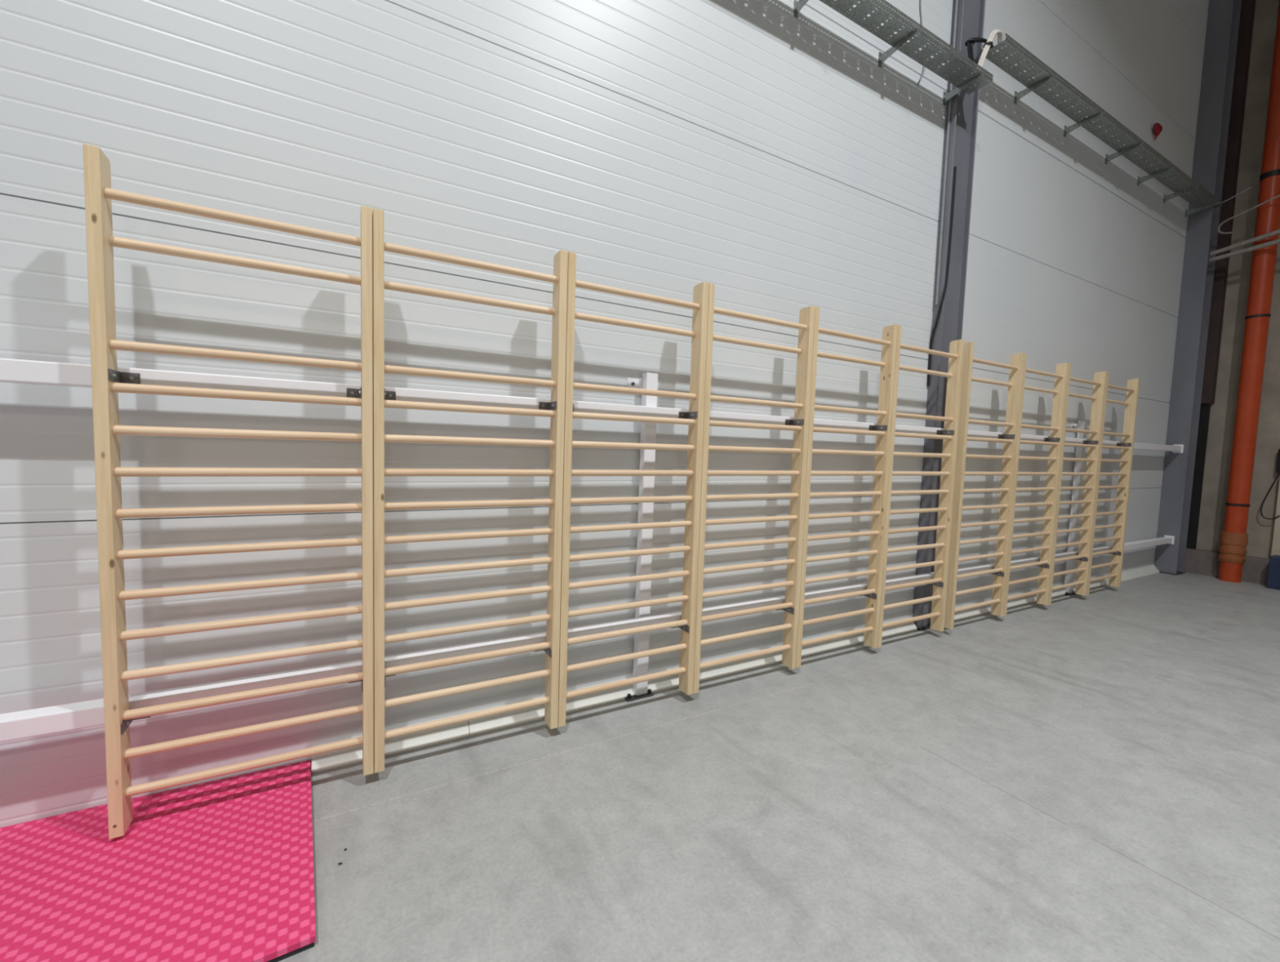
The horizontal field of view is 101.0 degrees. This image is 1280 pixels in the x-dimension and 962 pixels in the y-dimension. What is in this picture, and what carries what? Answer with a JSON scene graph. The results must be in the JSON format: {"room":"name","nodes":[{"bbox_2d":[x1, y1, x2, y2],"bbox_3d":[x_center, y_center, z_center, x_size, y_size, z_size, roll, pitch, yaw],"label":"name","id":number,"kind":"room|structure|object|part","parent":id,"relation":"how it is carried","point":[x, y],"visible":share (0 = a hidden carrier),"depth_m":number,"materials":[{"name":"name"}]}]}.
{"room":"gymnasium","nodes":[
{"label":"gymnasium","id":0,"kind":"room"},
{"bbox_2d":[0,0,1208,827],"bbox_3d":[-0.882,-3.375,2.608,20.600,9.500,0.120,0,4,-30],"label":"wall","id":1,"kind":"structure","parent":0,"point":[757,152],"depth_m":2.85,"materials":[{"name":"white metal"}]},
{"bbox_2d":[311,617,917,773],"bbox_3d":[0.469,1.313,3.658,4.667,0.094,0.074,0,4,-30],"label":"baseboard","id":2,"kind":"structure","parent":1,"relation":"attached to","point":[503,720],"depth_m":3.05,"materials":[{"name":"white metal"}]},
{"bbox_2d":[793,0,808,18],"bbox_3d":[1.164,-3.260,3.524,0.048,0.105,0.320,0,4,-30],"label":"bracket","id":3,"kind":"object","parent":1,"relation":"attached to","point":[797,6],"visible":1,"depth_m":3.64,"materials":[{"name":"metal"}]},
{"bbox_3d":[1.082,-3.272,3.657,0.036,0.105,0.006,0,4,-30],"label":"wall plate","id":4,"kind":"part","parent":3,"relation":"part of","materials":[{"name":"metal"}]},
{"bbox_3d":[1.159,-3.257,3.521,0.004,0.072,0.320,0,4,-30],"label":"arm","id":5,"kind":"part","parent":3,"relation":"part of","materials":[{"name":"metal"}]},
{"bbox_2d":[878,27,921,67],"bbox_3d":[1.951,-3.265,3.970,0.048,0.105,0.320,0,4,-30],"label":"bracket","id":6,"kind":"object","parent":1,"relation":"attached to","point":[882,57],"visible":1,"depth_m":4.01,"materials":[{"name":"metal"}]},
{"bbox_3d":[1.869,-3.277,4.103,0.036,0.105,0.006,0,4,-30],"label":"wall plate","id":7,"kind":"part","parent":6,"relation":"part of","materials":[{"name":"metal"}]},
{"bbox_2d":[916,0,925,85],"bbox_3d":[2.308,-3.743,4.302,0.117,0.993,0.018,0,4,-24],"label":"cable","id":8,"kind":"object","parent":1,"relation":"attached to","point":[920,0],"visible":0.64,"depth_m":4.30,"materials":[{"name":"grey plastic"}]},
{"bbox_2d":[942,72,986,105],"bbox_3d":[2.695,-3.270,4.391,0.048,0.105,0.320,0,4,-30],"label":"bracket","id":9,"kind":"object","parent":1,"relation":"attached to","point":[946,96],"visible":1,"depth_m":4.43,"materials":[{"name":"metal"}]},
{"bbox_3d":[2.613,-3.281,4.524,0.036,0.105,0.006,0,4,-30],"label":"wall plate","id":10,"kind":"part","parent":9,"relation":"part of","materials":[{"name":"metal"}]},
{"bbox_2d":[1013,74,1056,103],"bbox_3d":[3.678,-3.658,4.915,0.048,0.105,0.320,0,4,-30],"label":"bracket","id":11,"kind":"object","parent":1,"relation":"attached to","point":[1020,95],"visible":1,"depth_m":4.95,"materials":[{"name":"metal"}]},
{"bbox_3d":[3.595,-3.670,5.048,0.036,0.105,0.006,0,4,-30],"label":"wall plate","id":12,"kind":"part","parent":11,"relation":"part of","materials":[{"name":"metal"}]},
{"bbox_2d":[954,564,1159,621],"bbox_3d":[5.153,1.283,6.311,5.340,0.094,0.074,0,4,-30],"label":"baseboard","id":13,"kind":"structure","parent":1,"relation":"attached to","point":[1145,571],"depth_m":6.07,"materials":[{"name":"white metal"}]},
{"bbox_2d":[1063,111,1104,137],"bbox_3d":[4.552,-3.664,5.411,0.048,0.105,0.320,0,4,-30],"label":"bracket","id":14,"kind":"object","parent":1,"relation":"attached to","point":[1067,130],"visible":1,"depth_m":5.45,"materials":[{"name":"metal"}]},
{"bbox_3d":[4.470,-3.675,5.544,0.036,0.105,0.006,0,4,-30],"label":"wall plate","id":15,"kind":"part","parent":14,"relation":"part of","materials":[{"name":"metal"}]},
{"bbox_2d":[1104,142,1143,164],"bbox_3d":[5.418,-3.670,5.901,0.048,0.105,0.320,0,4,-30],"label":"bracket","id":16,"kind":"object","parent":1,"relation":"attached to","point":[1111,157],"visible":1,"depth_m":5.94,"materials":[{"name":"metal"}]},
{"bbox_2d":[1137,166,1174,186],"bbox_3d":[6.210,-3.675,6.349,0.048,0.105,0.320,0,4,-30],"label":"bracket","id":17,"kind":"object","parent":1,"relation":"attached to","point":[1145,178],"visible":1,"depth_m":6.39,"materials":[{"name":"metal"}]},
{"bbox_2d":[1153,122,1162,139],"bbox_3d":[6.437,-4.342,6.558,0.188,0.178,0.070,0,4,-30],"label":"fire alarm","id":18,"kind":"object","parent":1,"relation":"attached to","point":[1157,128],"visible":1,"depth_m":6.53,"materials":[{"name":"red plastic"}]},
{"bbox_2d":[1163,186,1199,203],"bbox_3d":[6.940,-3.679,6.763,0.048,0.105,0.320,0,4,-30],"label":"bracket","id":19,"kind":"object","parent":1,"relation":"attached to","point":[1166,197],"visible":1,"depth_m":6.80,"materials":[{"name":"metal"}]},
{"bbox_2d":[1184,201,1219,217],"bbox_3d":[7.619,-3.684,7.148,0.048,0.105,0.320,0,4,-30],"label":"bracket","id":20,"kind":"object","parent":1,"relation":"attached to","point":[1188,212],"visible":1,"depth_m":7.19,"materials":[{"name":"metal"}]},
{"bbox_2d":[278,572,1279,961],"bbox_3d":[2.816,2.022,-3.657,20.800,0.200,15.420,0,4,-30],"label":"floor","id":21,"kind":"structure","parent":0,"point":[1095,776],"depth_m":2.31,"materials":[{"name":"concrete"}]},
{"bbox_2d":[0,759,315,961],"bbox_3d":[-1.778,1.395,1.775,1.206,0.040,1.140,0,4,-30],"label":"exercise mat","id":22,"kind":"object","parent":21,"relation":"on","point":[220,869],"visible":1,"depth_m":1.82,"materials":[{"name":"pink plastic"}]},
{"bbox_2d":[624,372,657,701],"bbox_3d":[0.007,0.352,3.293,0.200,2.030,0.111,0,4,-30],"label":"support post","id":23,"kind":"object","parent":21,"relation":"on","point":[650,380],"visible":0.81,"depth_m":3.27,"materials":[{"name":"white metal"}]},
{"bbox_2d":[0,534,1174,742],"bbox_3d":[1.008,0.879,3.813,15.028,0.118,0.105,0,4,-30],"label":"rail","id":24,"kind":"object","parent":23,"relation":"attached to","point":[77,715],"visible":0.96,"depth_m":2.44,"materials":[{"name":"white metal"}]},
{"bbox_3d":[7.540,0.837,7.513,0.014,0.118,0.105,0,4,-30],"label":"plate","id":25,"kind":"part","parent":24,"relation":"part of","materials":[{"name":"white metal"}]},
{"bbox_2d":[0,358,1183,453],"bbox_3d":[1.048,-0.411,3.727,15.028,0.120,0.105,0,4,-30],"label":"rail","id":26,"kind":"object","parent":23,"relation":"attached to","point":[11,371],"visible":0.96,"depth_m":2.36,"materials":[{"name":"white metal"}]},
{"bbox_2d":[82,143,373,839],"bbox_3d":[-1.590,0.085,2.156,0.884,2.500,0.127,0,4,-30],"label":"wall bars","id":27,"kind":"object","parent":26,"relation":"attached to","point":[99,193],"visible":1,"depth_m":2.04,"materials":[{"name":"brown wood"}]},
{"bbox_2d":[372,208,568,773],"bbox_3d":[-0.818,0.080,2.594,0.884,2.500,0.126,0,4,-30],"label":"wall bars","id":28,"kind":"object","parent":26,"relation":"attached to","point":[554,409],"visible":0.99,"depth_m":2.55,"materials":[{"name":"wood"}]},
{"bbox_2d":[557,251,708,727],"bbox_3d":[-0.047,0.075,3.031,0.884,2.500,0.126,0,4,-30],"label":"wall bars","id":29,"kind":"object","parent":26,"relation":"attached to","point":[694,418],"visible":0.94,"depth_m":3.02,"materials":[{"name":"wood"}]},
{"bbox_2d":[693,283,814,693],"bbox_3d":[0.725,0.070,3.468,0.884,2.500,0.126,0,4,-30],"label":"wall bars","id":30,"kind":"object","parent":26,"relation":"attached to","point":[799,425],"visible":0.85,"depth_m":3.50,"materials":[{"name":"wood"}]},
{"bbox_2d":[795,306,897,667],"bbox_3d":[1.497,0.065,3.905,0.884,2.500,0.126,0,4,-30],"label":"wall bars","id":31,"kind":"object","parent":26,"relation":"attached to","point":[882,430],"visible":0.71,"depth_m":3.98,"materials":[{"name":"wood"}]},
{"bbox_2d":[877,324,964,647],"bbox_3d":[2.268,0.060,4.342,0.884,2.500,0.126,0,4,-30],"label":"wall bars","id":32,"kind":"object","parent":26,"relation":"attached to","point":[948,435],"visible":0.7,"depth_m":4.43,"materials":[{"name":"wood"}]},
{"bbox_2d":[944,341,1024,629],"bbox_3d":[3.128,0.054,4.829,0.884,2.500,0.126,0,4,-30],"label":"wall bars","id":33,"kind":"object","parent":26,"relation":"attached to","point":[1015,366],"visible":0.79,"depth_m":4.84,"materials":[{"name":"wood"}]},
{"bbox_2d":[1004,353,1069,616],"bbox_3d":[3.900,0.049,5.266,0.884,2.500,0.126,0,4,-30],"label":"wall bars","id":34,"kind":"object","parent":26,"relation":"attached to","point":[1055,442],"visible":0.66,"depth_m":5.38,"materials":[{"name":"wood"}]},
{"bbox_2d":[1048,363,1106,604],"bbox_3d":[4.671,0.044,5.703,0.884,2.500,0.126,0,4,-30],"label":"wall bars","id":35,"kind":"object","parent":26,"relation":"attached to","point":[1093,443],"visible":0.64,"depth_m":5.83,"materials":[{"name":"wood"}]},
{"bbox_2d":[1087,371,1139,595],"bbox_3d":[5.443,0.039,6.140,0.884,2.500,0.126,0,4,-30],"label":"wall bars","id":36,"kind":"object","parent":26,"relation":"attached to","point":[1126,445],"visible":0.68,"depth_m":6.27,"materials":[{"name":"wood"}]},
{"bbox_3d":[7.580,-0.453,7.427,0.014,0.120,0.105,0,4,-30],"label":"plate","id":37,"kind":"part","parent":26,"relation":"part of","materials":[{"name":"white metal"}]},
{"bbox_3d":[-0.018,1.359,3.358,0.190,0.012,0.100,0,4,-30],"label":"plate","id":38,"kind":"part","parent":23,"relation":"part of","materials":[{"name":"metal"}]},
{"bbox_2d":[912,0,985,630],"bbox_3d":[2.814,-3.390,4.574,0.380,9.500,0.097,0,4,-30],"label":"steel column","id":39,"kind":"structure","parent":21,"relation":"on","point":[971,13],"depth_m":4.67,"materials":[{"name":"grey metal"}]},
{"bbox_2d":[819,0,993,94],"bbox_3d":[1.357,-3.316,3.582,3.455,0.051,0.202,0,4,-30],"label":"cable tray","id":40,"kind":"object","parent":39,"relation":"attached to","point":[857,15],"visible":0.98,"depth_m":3.94,"materials":[{"name":"metal"}]},
{"bbox_2d":[964,37,994,71],"bbox_3d":[2.879,-3.540,4.473,0.377,0.443,0.076,0,4,-30],"label":"cable bundle","id":41,"kind":"object","parent":40,"relation":"on","point":[969,43],"visible":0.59,"depth_m":4.40,"materials":[{"name":"black plastic"}]},
{"bbox_2d":[968,29,1003,75],"bbox_3d":[2.889,-3.552,4.381,0.454,0.465,0.086,0,4,-27],"label":"cable bundle","id":42,"kind":"object","parent":40,"relation":"on","point":[988,44],"visible":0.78,"depth_m":4.35,"materials":[{"name":"white plastic"}]},
{"bbox_3d":[2.666,1.341,4.889,0.380,0.012,0.095,0,4,-30],"label":"plate","id":43,"kind":"part","parent":39,"relation":"part of","materials":[{"name":"metal"}]},
{"bbox_2d":[926,166,956,385],"bbox_3d":[2.624,-1.768,4.593,0.119,1.850,0.048,5,5,35],"label":"cable","id":44,"kind":"object","parent":39,"relation":"attached to","point":[954,167],"visible":0.99,"depth_m":4.56,"materials":[{"name":"black plastic"}]},
{"bbox_2d":[935,0,958,304],"bbox_3d":[2.656,-3.340,4.504,0.018,3.600,0.018,0,4,-30],"label":"conduit","id":45,"kind":"object","parent":39,"relation":"attached to","point":[957,1],"visible":0.92,"depth_m":4.54,"materials":[{"name":"grey metal"}]},
{"bbox_2d":[1064,420,1087,595],"bbox_3d":[5.072,0.320,6.163,0.200,2.030,0.111,0,4,-30],"label":"support post","id":46,"kind":"object","parent":21,"relation":"on","point":[1080,451],"visible":0.83,"depth_m":6.14,"materials":[{"name":"white metal"}]},
{"bbox_2d":[1154,0,1241,574],"bbox_3d":[7.806,-3.417,7.316,0.360,9.500,0.248,0,4,-30],"label":"steel column","id":47,"kind":"structure","parent":21,"relation":"on","point":[1224,15],"depth_m":7.31,"materials":[{"name":"grey metal"}]},
{"bbox_2d":[980,33,1222,208],"bbox_3d":[5.398,-3.725,5.841,5.520,0.051,0.206,0,4,-30],"label":"cable tray","id":48,"kind":"object","parent":47,"relation":"attached to","point":[998,59],"visible":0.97,"depth_m":5.32,"materials":[{"name":"metal"}]},
{"bbox_2d":[1217,186,1251,204],"bbox_3d":[7.913,-3.796,7.033,0.024,0.154,0.319,-1,5,-37],"label":"loose cable","id":49,"kind":"object","parent":48,"relation":"attached to","point":[1251,186],"visible":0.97,"depth_m":7.00,"materials":[{"name":"grey plastic"}]},
{"bbox_2d":[1217,195,1279,234],"bbox_3d":[8.948,-3.917,5.132,0.022,1.561,4.516,0,4,-30],"label":"loose cable","id":50,"kind":"object","parent":48,"relation":"attached to","point":[1277,196],"visible":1,"depth_m":6.98,"materials":[{"name":"grey plastic"}]},
{"bbox_3d":[7.659,1.314,7.630,0.360,0.012,0.246,0,4,-30],"label":"plate","id":51,"kind":"part","parent":47,"relation":"part of","materials":[{"name":"metal"}]},
{"bbox_2d":[1209,238,1279,262],"bbox_3d":[9.282,-3.109,4.551,0.056,0.692,6.060,0,4,-30],"label":"conduit","id":52,"kind":"object","parent":47,"relation":"attached to","point":[1277,241],"visible":1,"depth_m":6.90,"materials":[{"name":"grey metal"}]},
{"bbox_2d":[1209,229,1279,256],"bbox_3d":[9.291,-3.397,4.532,0.056,1.107,6.063,0,4,-30],"label":"conduit","id":53,"kind":"object","parent":47,"relation":"attached to","point":[1276,232],"visible":1,"depth_m":6.90,"materials":[{"name":"grey metal"}]},
{"bbox_2d":[1217,0,1279,582],"bbox_3d":[8.258,-3.349,6.892,0.375,9.450,0.256,2,4,-4],"label":"drain pipe","id":54,"kind":"object","parent":21,"relation":"on","point":[1233,539],"visible":1,"depth_m":6.94,"materials":[{"name":"orange plastic"}]},
{"bbox_2d":[1266,555,1279,589],"bbox_3d":[8.292,1.187,6.774,0.220,0.420,0.255,0,4,-30],"label":"crate","id":55,"kind":"object","parent":21,"relation":"on","point":[1273,573],"visible":1,"depth_m":6.79,"materials":[{"name":"blue plastic"}]},
{"bbox_2d":[1195,0,1279,558],"bbox_3d":[11.930,-2.873,1.096,0.200,9.500,15.420,0,4,-30],"label":"wall","id":56,"kind":"structure","parent":0,"point":[1260,530],"depth_m":7.21,"materials":[{"name":"concrete"}]},
{"bbox_2d":[1183,547,1269,585],"bbox_3d":[11.660,1.700,1.260,0.160,0.340,15.300,0,4,-30],"label":"trim","id":57,"kind":"structure","parent":56,"relation":"attached to","point":[1202,562],"depth_m":7.41,"materials":[{"name":"concrete"}]},
{"bbox_2d":[1186,404,1210,549],"bbox_3d":[8.027,-0.057,7.694,0.040,2.078,0.265,0,4,-30],"label":"board","id":58,"kind":"object","parent":57,"relation":"on","point":[1204,416],"visible":0.42,"depth_m":7.61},
{"bbox_2d":[1271,476,1279,555],"bbox_3d":[8.476,0.489,6.926,0.098,1.118,0.160,0,4,-30],"label":"panel","id":59,"kind":"object","parent":57,"relation":"on","point":[1275,550],"visible":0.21,"depth_m":6.96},
{"bbox_2d":[1200,0,1256,404],"bbox_3d":[8.167,-4.633,7.384,0.130,7.060,0.310,0,4,-30],"label":"trim","id":60,"kind":"structure","parent":56,"relation":"attached to","point":[1246,23],"depth_m":7.31,"materials":[{"name":"brown paint"}]},
{"bbox_2d":[1275,448,1279,471],"bbox_3d":[8.485,-0.264,6.893,0.106,0.310,0.185,0,4,-30],"label":"switch box","id":61,"kind":"object","parent":56,"relation":"attached to","point":[1277,469],"visible":0.98,"depth_m":6.94,"materials":[{"name":"black plastic"}]},
{"bbox_2d":[1260,471,1279,519],"bbox_3d":[8.373,0.196,6.985,0.016,0.632,0.178,0,4,-30],"label":"loose cable","id":62,"kind":"object","parent":61,"relation":"hanging from","point":[1278,473],"visible":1,"depth_m":7.01,"materials":[{"name":"black plastic"}]}
]}

